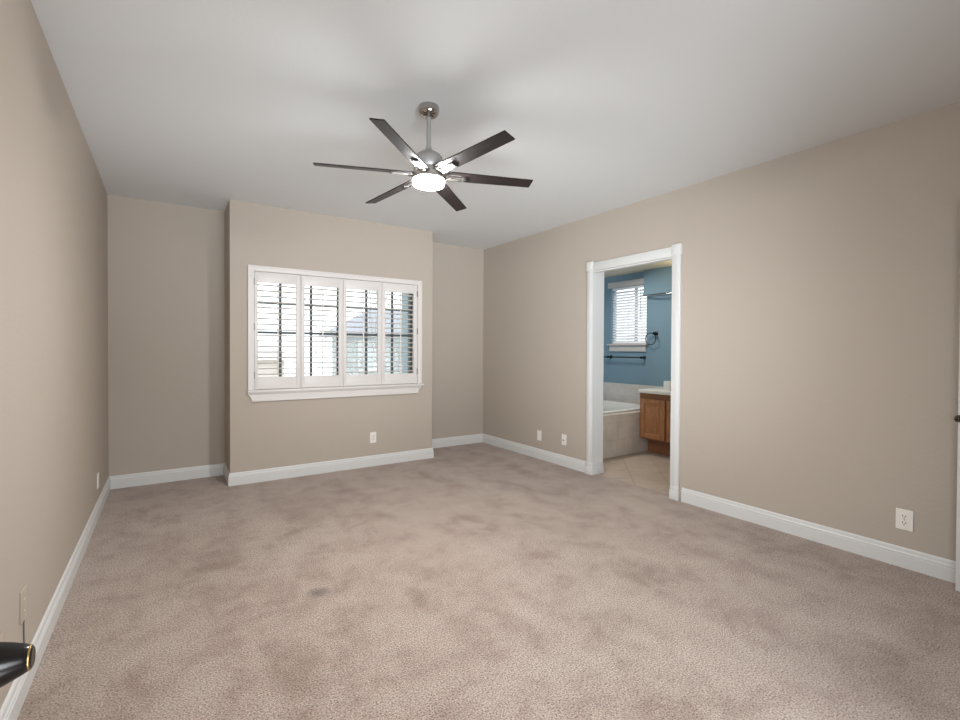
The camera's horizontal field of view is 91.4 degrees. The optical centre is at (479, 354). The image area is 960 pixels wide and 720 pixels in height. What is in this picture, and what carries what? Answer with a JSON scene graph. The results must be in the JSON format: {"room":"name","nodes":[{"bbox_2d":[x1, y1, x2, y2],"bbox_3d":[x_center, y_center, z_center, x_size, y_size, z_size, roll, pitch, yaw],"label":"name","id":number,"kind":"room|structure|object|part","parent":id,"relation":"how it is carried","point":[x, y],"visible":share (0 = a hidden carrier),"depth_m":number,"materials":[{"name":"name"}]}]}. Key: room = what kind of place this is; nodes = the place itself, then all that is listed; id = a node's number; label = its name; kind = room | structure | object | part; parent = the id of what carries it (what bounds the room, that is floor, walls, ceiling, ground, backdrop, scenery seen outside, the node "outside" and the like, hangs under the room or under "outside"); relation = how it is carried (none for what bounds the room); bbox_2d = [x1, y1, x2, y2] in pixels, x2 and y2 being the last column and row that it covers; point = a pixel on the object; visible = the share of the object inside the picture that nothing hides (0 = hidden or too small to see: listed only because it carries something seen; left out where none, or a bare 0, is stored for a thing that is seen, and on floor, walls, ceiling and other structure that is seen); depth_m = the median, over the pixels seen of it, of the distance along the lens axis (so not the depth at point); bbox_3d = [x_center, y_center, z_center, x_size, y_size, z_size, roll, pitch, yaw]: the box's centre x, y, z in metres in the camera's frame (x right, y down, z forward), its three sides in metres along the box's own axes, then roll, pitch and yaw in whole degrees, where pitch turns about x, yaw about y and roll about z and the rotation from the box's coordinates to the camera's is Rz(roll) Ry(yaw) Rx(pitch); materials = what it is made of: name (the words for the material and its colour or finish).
{"room":"empty bedroom","nodes":[
{"label":"empty bedroom","id":0,"kind":"room"},
{"bbox_2d":[0,0,108,708],"bbox_3d":[-1.096,-0.063,0.742,0.120,2.598,8.252,0,1,-34],"label":"wall","id":1,"kind":"structure","parent":0,"point":[54,240],"depth_m":2.00,"materials":[{"name":"beige paint"}]},
{"bbox_2d":[0,631,2,641],"bbox_3d":[-1.488,0.927,1.449,0.007,0.115,0.070,0,1,-34],"label":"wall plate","id":2,"kind":"object","parent":1,"relation":"attached to","point":[1,632],"visible":0.12,"depth_m":1.46,"materials":[{"name":"beige plastic"}]},
{"bbox_2d":[20,585,26,624],"bbox_3d":[-1.649,0.901,1.690,0.007,0.115,0.070,0,1,-34],"label":"wall plate","id":3,"kind":"object","parent":1,"relation":"attached to","point":[23,594],"visible":1,"depth_m":1.68,"materials":[{"name":"beige plastic"}]},
{"bbox_2d":[23,620,24,642],"bbox_3d":[-1.653,1.033,1.702,0.006,0.143,0.011,1,1,34],"label":"cable","id":4,"kind":"object","parent":3,"relation":"hanging from","point":[24,620],"visible":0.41,"depth_m":1.70,"materials":[{"name":"grey plastic"}]},
{"bbox_2d":[0,477,110,719],"bbox_3d":[-1.784,1.163,1.903,0.015,0.115,5.357,0,1,-34],"label":"baseboard","id":5,"kind":"structure","parent":1,"relation":"attached to","point":[12,705],"depth_m":2.06,"materials":[{"name":"white paint"}]},
{"bbox_2d":[97,472,98,488],"bbox_3d":[-2.852,0.938,3.496,0.007,0.115,0.070,0,1,-34],"label":"wall plate","id":6,"kind":"object","parent":1,"relation":"attached to","point":[98,472],"visible":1,"depth_m":3.49,"materials":[{"name":"white plastic"}]},
{"bbox_2d":[107,194,483,475],"bbox_3d":[-1.508,-0.114,5.066,3.990,2.598,0.518,0,1,-34],"label":"wall","id":7,"kind":"structure","parent":0,"point":[178,397],"depth_m":4.51,"materials":[{"name":"beige paint"}]},
{"bbox_2d":[109,433,482,488],"bbox_3d":[-1.493,1.128,5.049,3.989,0.115,0.473,0,1,-34],"label":"baseboard","id":8,"kind":"structure","parent":7,"relation":"attached to","point":[170,475],"depth_m":4.56,"materials":[{"name":"white paint"}]},
{"bbox_2d":[247,264,423,401],"bbox_3d":[-1.436,-0.202,4.866,1.801,1.265,0.223,0,1,-34],"label":"window","id":9,"kind":"structure","parent":7,"relation":"in","point":[366,390],"depth_m":4.77,"materials":[{"name":"white paint"}]},
{"bbox_2d":[254,271,300,389],"bbox_3d":[-1.929,-0.229,4.459,0.423,1.098,0.070,0,1,-34],"label":"shutter panel","id":10,"kind":"object","parent":9,"relation":"attached to","point":[279,382],"visible":1,"depth_m":4.44,"materials":[{"name":"white paint"}]},
{"bbox_3d":[-1.914,-0.238,4.434,0.011,0.864,0.011,0,1,-34],"label":"tilt rod","id":11,"kind":"part","parent":10,"relation":"part of","materials":[{"name":"white paint"}]},
{"bbox_2d":[301,275,342,387],"bbox_3d":[-1.579,-0.230,4.692,0.411,1.098,0.070,0,1,-34],"label":"shutter panel","id":12,"kind":"object","parent":9,"relation":"attached to","point":[320,380],"visible":1,"depth_m":4.67,"materials":[{"name":"white paint"}]},
{"bbox_3d":[-1.566,-0.239,4.665,0.011,0.864,0.011,0,1,-34],"label":"tilt rod","id":13,"kind":"part","parent":12,"relation":"part of","materials":[{"name":"white paint"}]},
{"bbox_3d":[-1.484,-0.236,4.931,1.720,1.105,0.060,0,1,-34],"label":"frame","id":14,"kind":"part","parent":9,"relation":"part of","materials":[{"name":"grey"}]},
{"bbox_3d":[-1.420,0.334,4.845,1.801,0.024,0.158,0,1,-34],"label":"sill","id":15,"kind":"part","parent":9,"relation":"part of","materials":[{"name":"white paint"}]},
{"bbox_2d":[343,279,381,385],"bbox_3d":[-1.233,-0.231,4.923,0.416,1.098,0.070,0,1,-34],"label":"shutter panel","id":16,"kind":"object","parent":9,"relation":"attached to","point":[358,379],"visible":1,"depth_m":4.91,"materials":[{"name":"white paint"}]},
{"bbox_3d":[-1.220,-0.240,4.896,0.011,0.864,0.011,0,1,-34],"label":"tilt rod","id":17,"kind":"part","parent":16,"relation":"part of","materials":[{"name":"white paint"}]},
{"bbox_2d":[382,282,417,384],"bbox_3d":[-0.879,-0.232,5.159,0.429,1.098,0.070,0,1,-34],"label":"shutter panel","id":18,"kind":"object","parent":9,"relation":"attached to","point":[397,378],"visible":1,"depth_m":5.14,"materials":[{"name":"white paint"}]},
{"bbox_3d":[-0.870,-0.241,5.130,0.011,0.864,0.011,0,1,-34],"label":"tilt rod","id":19,"kind":"part","parent":18,"relation":"part of","materials":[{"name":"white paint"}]},
{"bbox_2d":[370,432,375,442],"bbox_3d":[-1.143,0.882,5.007,0.070,0.115,0.009,0,1,-34],"label":"power outlet","id":20,"kind":"object","parent":7,"relation":"attached to","point":[372,434],"visible":1,"depth_m":5.00,"materials":[{"name":"white plastic"}]},
{"bbox_2d":[401,293,407,372],"bbox_3d":[-1.640,0.982,5.270,4.590,6.000,0.638,0,1,-34],"label":"wall","id":21,"kind":"structure","parent":0,"point":[403,297],"depth_m":5.97,"materials":[{"name":"grey paint"}]},
{"bbox_2d":[17,442,959,719],"bbox_3d":[1.289,1.278,2.471,6.361,0.100,8.452,0,1,-34],"label":"floor","id":22,"kind":"structure","parent":0,"point":[474,581],"depth_m":2.26,"materials":[{"name":"beige carpet"}]},
{"bbox_2d":[603,410,647,458],"bbox_3d":[1.332,0.938,6.205,1.723,0.495,1.468,0,1,-34],"label":"tub deck","id":23,"kind":"object","parent":22,"relation":"on","point":[621,430],"visible":0.12,"depth_m":5.57,"materials":[{"name":"beige tile"}]},
{"bbox_2d":[603,400,639,413],"bbox_3d":[1.325,0.882,6.224,1.627,0.436,1.308,0,1,-34],"label":"bathtub","id":24,"kind":"object","parent":23,"relation":"in","point":[609,406],"visible":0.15,"depth_m":6.47,"materials":[{"name":"white ceramic"}]},
{"bbox_2d":[640,393,670,455],"bbox_3d":[2.677,0.836,5.174,0.625,0.735,1.722,0,1,-34],"label":"vanity cabinet","id":25,"kind":"object","parent":22,"relation":"on","point":[655,409],"visible":0.25,"depth_m":5.56,"materials":[{"name":"brown wood"}]},
{"bbox_3d":[2.051,0.762,5.565,0.017,0.468,0.335,0,1,-34],"label":"door","id":26,"kind":"part","parent":25,"relation":"part of","materials":[{"name":"brown wood"}]},
{"bbox_2d":[638,387,670,395],"bbox_3d":[2.679,0.411,5.165,0.654,0.114,1.736,0,1,-34],"label":"countertop","id":27,"kind":"structure","parent":25,"relation":"on","point":[660,391],"depth_m":5.54,"materials":[{"name":"white stone"}]},
{"bbox_2d":[663,381,670,389],"bbox_3d":[2.248,0.365,5.583,0.070,0.106,0.090,0,1,-34],"label":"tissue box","id":28,"kind":"object","parent":27,"relation":"on","point":[667,384],"visible":0.74,"depth_m":5.55,"materials":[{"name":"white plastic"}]},
{"bbox_3d":[2.251,0.766,5.265,0.017,0.468,0.335,0,1,-34],"label":"door","id":29,"kind":"part","parent":25,"relation":"part of","materials":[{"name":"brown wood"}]},
{"bbox_2d":[31,0,959,249],"bbox_3d":[0.557,-1.417,1.884,4.305,0.100,8.352,0,1,-34],"label":"ceiling","id":30,"kind":"structure","parent":0,"point":[606,105],"depth_m":2.44,"materials":[{"name":"white paint"}]},
{"bbox_2d":[313,102,532,211],"bbox_3d":[-0.286,-1.157,2.605,1.169,0.445,1.202,0,1,-34],"label":"ceiling fan","id":31,"kind":"object","parent":30,"relation":"hanging from","point":[430,172],"visible":1,"depth_m":2.54,"materials":[{"name":"silver metal"}]},
{"bbox_3d":[-0.622,-1.002,2.519,0.518,0.007,0.086,0,14,-15],"label":"blade","id":32,"kind":"part","parent":31,"relation":"part of","materials":[{"name":"brown wood"}]},
{"bbox_3d":[-0.530,-0.995,2.854,0.518,0.007,0.086,-3,11,45],"label":"blade","id":33,"kind":"part","parent":31,"relation":"part of","materials":[{"name":"brown wood"}]},
{"bbox_3d":[-0.378,-1.013,2.272,0.086,0.007,0.518,14,2,15],"label":"blade","id":34,"kind":"part","parent":31,"relation":"part of","materials":[{"name":"brown wood"}]},
{"bbox_3d":[-0.286,-0.952,2.607,0.176,0.035,0.176,0,1,-34],"label":"lamp shade","id":35,"kind":"part","parent":31,"relation":"part of","materials":[{"name":"white glass"}]},
{"bbox_3d":[-0.195,-0.997,2.942,0.086,0.007,0.518,-13,-5,15],"label":"blade","id":36,"kind":"part","parent":31,"relation":"part of","materials":[{"name":"brown wood"}]},
{"bbox_3d":[-0.043,-1.016,2.360,0.518,0.007,0.086,-2,-14,45],"label":"blade","id":37,"kind":"part","parent":31,"relation":"part of","materials":[{"name":"brown wood"}]},
{"bbox_3d":[0.050,-1.008,2.695,0.518,0.007,0.086,0,-12,-15],"label":"blade","id":38,"kind":"part","parent":31,"relation":"part of","materials":[{"name":"brown wood"}]},
{"bbox_2d":[603,272,671,386],"bbox_3d":[2.034,0.035,5.231,1.855,2.330,4.050,0,1,-34],"label":"wall","id":39,"kind":"structure","parent":0,"point":[653,370],"depth_m":6.36,"materials":[{"name":"blue paint"}]},
{"bbox_2d":[604,355,645,358],"bbox_3d":[2.007,0.030,6.693,0.078,0.052,0.806,0,1,-34],"label":"towel bar","id":40,"kind":"object","parent":39,"relation":"attached to","point":[610,356],"visible":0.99,"depth_m":6.58,"materials":[{"name":"black metal"}]},
{"bbox_2d":[603,382,662,403],"bbox_3d":[2.078,0.551,6.649,0.012,0.285,1.548,0,1,-34],"label":"trim","id":41,"kind":"structure","parent":39,"relation":"attached to","point":[620,392],"depth_m":6.68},
{"bbox_2d":[607,278,671,351],"bbox_3d":[2.279,-0.548,6.319,0.218,1.003,1.422,0,1,-34],"label":"window","id":42,"kind":"structure","parent":39,"relation":"in","point":[636,347],"depth_m":6.59,"materials":[{"name":"grey"}]},
{"bbox_3d":[2.091,-1.012,6.613,0.022,0.083,0.712,0,1,-34],"label":"head casing","id":43,"kind":"part","parent":42,"relation":"part of","materials":[{"name":"grey wood"}]},
{"bbox_3d":[2.096,-0.106,6.642,0.105,0.110,0.677,0,1,-34],"label":"sill","id":44,"kind":"part","parent":42,"relation":"part of","materials":[{"name":"grey wood"}]},
{"bbox_3d":[2.159,-0.568,6.663,0.035,0.815,0.610,0,1,-34],"label":"frame","id":45,"kind":"part","parent":42,"relation":"part of","materials":[{"name":"grey plastic"}]},
{"bbox_2d":[612,285,646,343],"bbox_3d":[2.114,-0.567,6.634,0.058,0.807,0.598,0,1,-34],"label":"window blind","id":46,"kind":"object","parent":42,"relation":"attached to","point":[627,333],"visible":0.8,"depth_m":6.63,"materials":[{"name":"white plastic"}]},
{"bbox_3d":[2.122,-0.171,6.644,0.032,0.014,0.594,0,1,-34],"label":"rail","id":47,"kind":"part","parent":46,"relation":"part of","materials":[{"name":"white"}]},
{"bbox_3d":[2.400,-0.794,5.992,0.058,0.046,0.750,0,1,-34],"label":"wall rail","id":48,"kind":"part","parent":42,"relation":"part of","materials":[{"name":"grey metal"}]},
{"bbox_2d":[645,331,657,344],"bbox_3d":[2.297,-0.225,6.268,0.066,0.184,0.167,0,1,-34],"label":"towel ring","id":49,"kind":"object","parent":39,"relation":"attached to","point":[655,332],"visible":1,"depth_m":6.23,"materials":[{"name":"black metal"}]},
{"bbox_2d":[644,266,671,294],"bbox_3d":[3.002,-0.960,5.198,0.075,0.330,2.745,0,1,-34],"label":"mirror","id":50,"kind":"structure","parent":39,"relation":"attached to","point":[658,280],"depth_m":6.13,"materials":[{"name":"blue mirror"}]},
{"bbox_2d":[604,260,671,277],"bbox_3d":[2.067,-1.155,5.266,1.955,0.050,4.100,0,1,-34],"label":"ceiling","id":51,"kind":"structure","parent":0,"point":[641,268],"depth_m":6.25,"materials":[{"name":"beige paint"}]},
{"bbox_2d":[483,102,959,560],"bbox_3d":[2.323,-0.073,3.020,0.115,2.598,8.252,0,1,-34],"label":"wall","id":52,"kind":"structure","parent":0,"point":[819,384],"depth_m":3.18,"materials":[{"name":"beige paint"}]},
{"bbox_2d":[482,434,585,472],"bbox_3d":[0.558,1.132,5.557,0.015,0.115,1.872,0,1,-34],"label":"baseboard","id":53,"kind":"structure","parent":52,"relation":"attached to","point":[569,462],"depth_m":5.39,"materials":[{"name":"white paint"}]},
{"bbox_2d":[537,430,540,440],"bbox_3d":[0.681,0.924,5.378,0.007,0.115,0.070,0,1,-34],"label":"blank plate","id":54,"kind":"object","parent":52,"relation":"attached to","point":[538,431],"visible":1,"depth_m":5.38,"materials":[{"name":"white plastic"}]},
{"bbox_2d":[562,434,566,444],"bbox_3d":[0.901,0.912,5.040,0.015,0.115,0.070,0,1,-34],"label":"cable jack plate","id":55,"kind":"object","parent":52,"relation":"attached to","point":[564,436],"visible":1,"depth_m":5.03,"materials":[{"name":"white plastic"}]},
{"bbox_2d":[585,243,681,500],"bbox_3d":[1.429,0.138,4.357,0.174,2.139,1.048,0,1,-34],"label":"door frame","id":56,"kind":"structure","parent":52,"relation":"in","point":[594,465],"depth_m":4.67,"materials":[{"name":"white paint"}]},
{"bbox_3d":[1.107,0.118,4.721,0.023,1.930,0.074,0,1,-34],"label":"casing","id":57,"kind":"part","parent":56,"relation":"part of","materials":[{"name":"white paint"}]},
{"bbox_3d":[1.230,0.146,4.800,0.015,2.110,0.080,0,1,-34],"label":"casing","id":58,"kind":"part","parent":56,"relation":"part of","materials":[{"name":"white paint"}]},
{"bbox_3d":[1.378,-0.876,4.309,0.023,0.082,0.876,0,1,-34],"label":"head casing","id":59,"kind":"part","parent":56,"relation":"part of","materials":[{"name":"white paint"}]},
{"bbox_3d":[1.640,0.130,3.920,0.023,1.930,0.074,0,1,-34],"label":"casing","id":60,"kind":"part","parent":56,"relation":"part of","materials":[{"name":"white paint"}]},
{"bbox_2d":[681,487,955,582],"bbox_3d":[2.341,1.171,2.881,0.015,0.115,2.410,0,1,-34],"label":"baseboard","id":61,"kind":"structure","parent":52,"relation":"attached to","point":[924,563],"depth_m":2.99,"materials":[{"name":"white paint"}]},
{"bbox_2d":[896,508,913,531],"bbox_3d":[2.457,0.954,2.711,0.009,0.118,0.078,0,1,-34],"label":"power outlet","id":62,"kind":"object","parent":52,"relation":"attached to","point":[904,518],"visible":1,"depth_m":2.71,"materials":[{"name":"white plastic"}]},
{"bbox_3d":[2.131,-0.035,-0.395,3.990,2.598,2.780,0,1,-34],"label":"wall","id":63,"kind":"structure","parent":0,"visible":0},
{"bbox_2d":[0,642,35,687],"bbox_3d":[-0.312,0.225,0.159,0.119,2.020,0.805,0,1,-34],"label":"door handle","id":64,"kind":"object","parent":63,"relation":"in","point":[16,658],"depth_m":0.45,"materials":[{"name":"black metal"}]},
{"bbox_2d":[954,333,959,591],"bbox_3d":[2.667,0.216,2.112,0.092,2.020,0.753,0,1,-34],"label":"door","id":65,"kind":"structure","parent":63,"relation":"in","point":[956,418],"depth_m":2.42,"materials":[{"name":"white paint"}]},
{"bbox_3d":[2.452,0.329,2.400,0.053,0.038,0.038,0,1,-34],"label":"knob","id":66,"kind":"part","parent":65,"relation":"part of","materials":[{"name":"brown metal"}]},
{"label":"outside","id":67,"kind":"structure","parent":0,"visible":0},
{"bbox_3d":[-14.071,3.790,30.156,70.000,0.100,54.300,0,1,-34],"label":"ground","id":68,"kind":"structure","parent":67,"visible":0},
{"bbox_2d":[258,341,295,376],"bbox_3d":[-11.124,1.272,15.440,8.400,5.300,6.800,0,1,-34],"label":"neighbor house","id":69,"kind":"structure","parent":68,"relation":"on","point":[260,371],"depth_m":14.81,"materials":[{"name":"beige paint"}]},
{"bbox_2d":[305,290,401,374],"bbox_3d":[-1.136,0.431,9.288,3.832,7.223,4.650,0,1,-34],"label":"bare tree","id":70,"kind":"object","parent":68,"relation":"on","point":[371,329],"visible":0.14,"depth_m":9.93,"materials":[{"name":"grey plant"}]},
{"bbox_2d":[318,310,401,374],"bbox_3d":[-2.914,1.265,15.021,3.800,5.400,3.000,0,1,-34],"label":"neighbor house","id":71,"kind":"structure","parent":68,"relation":"on","point":[386,311],"depth_m":13.72,"materials":[{"name":"grey"}]},
{"bbox_3d":[-3.222,0.032,13.404,0.350,0.700,0.020,0,1,-34],"label":"house pane","id":72,"kind":"part","parent":71,"relation":"part of","materials":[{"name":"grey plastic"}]}
]}

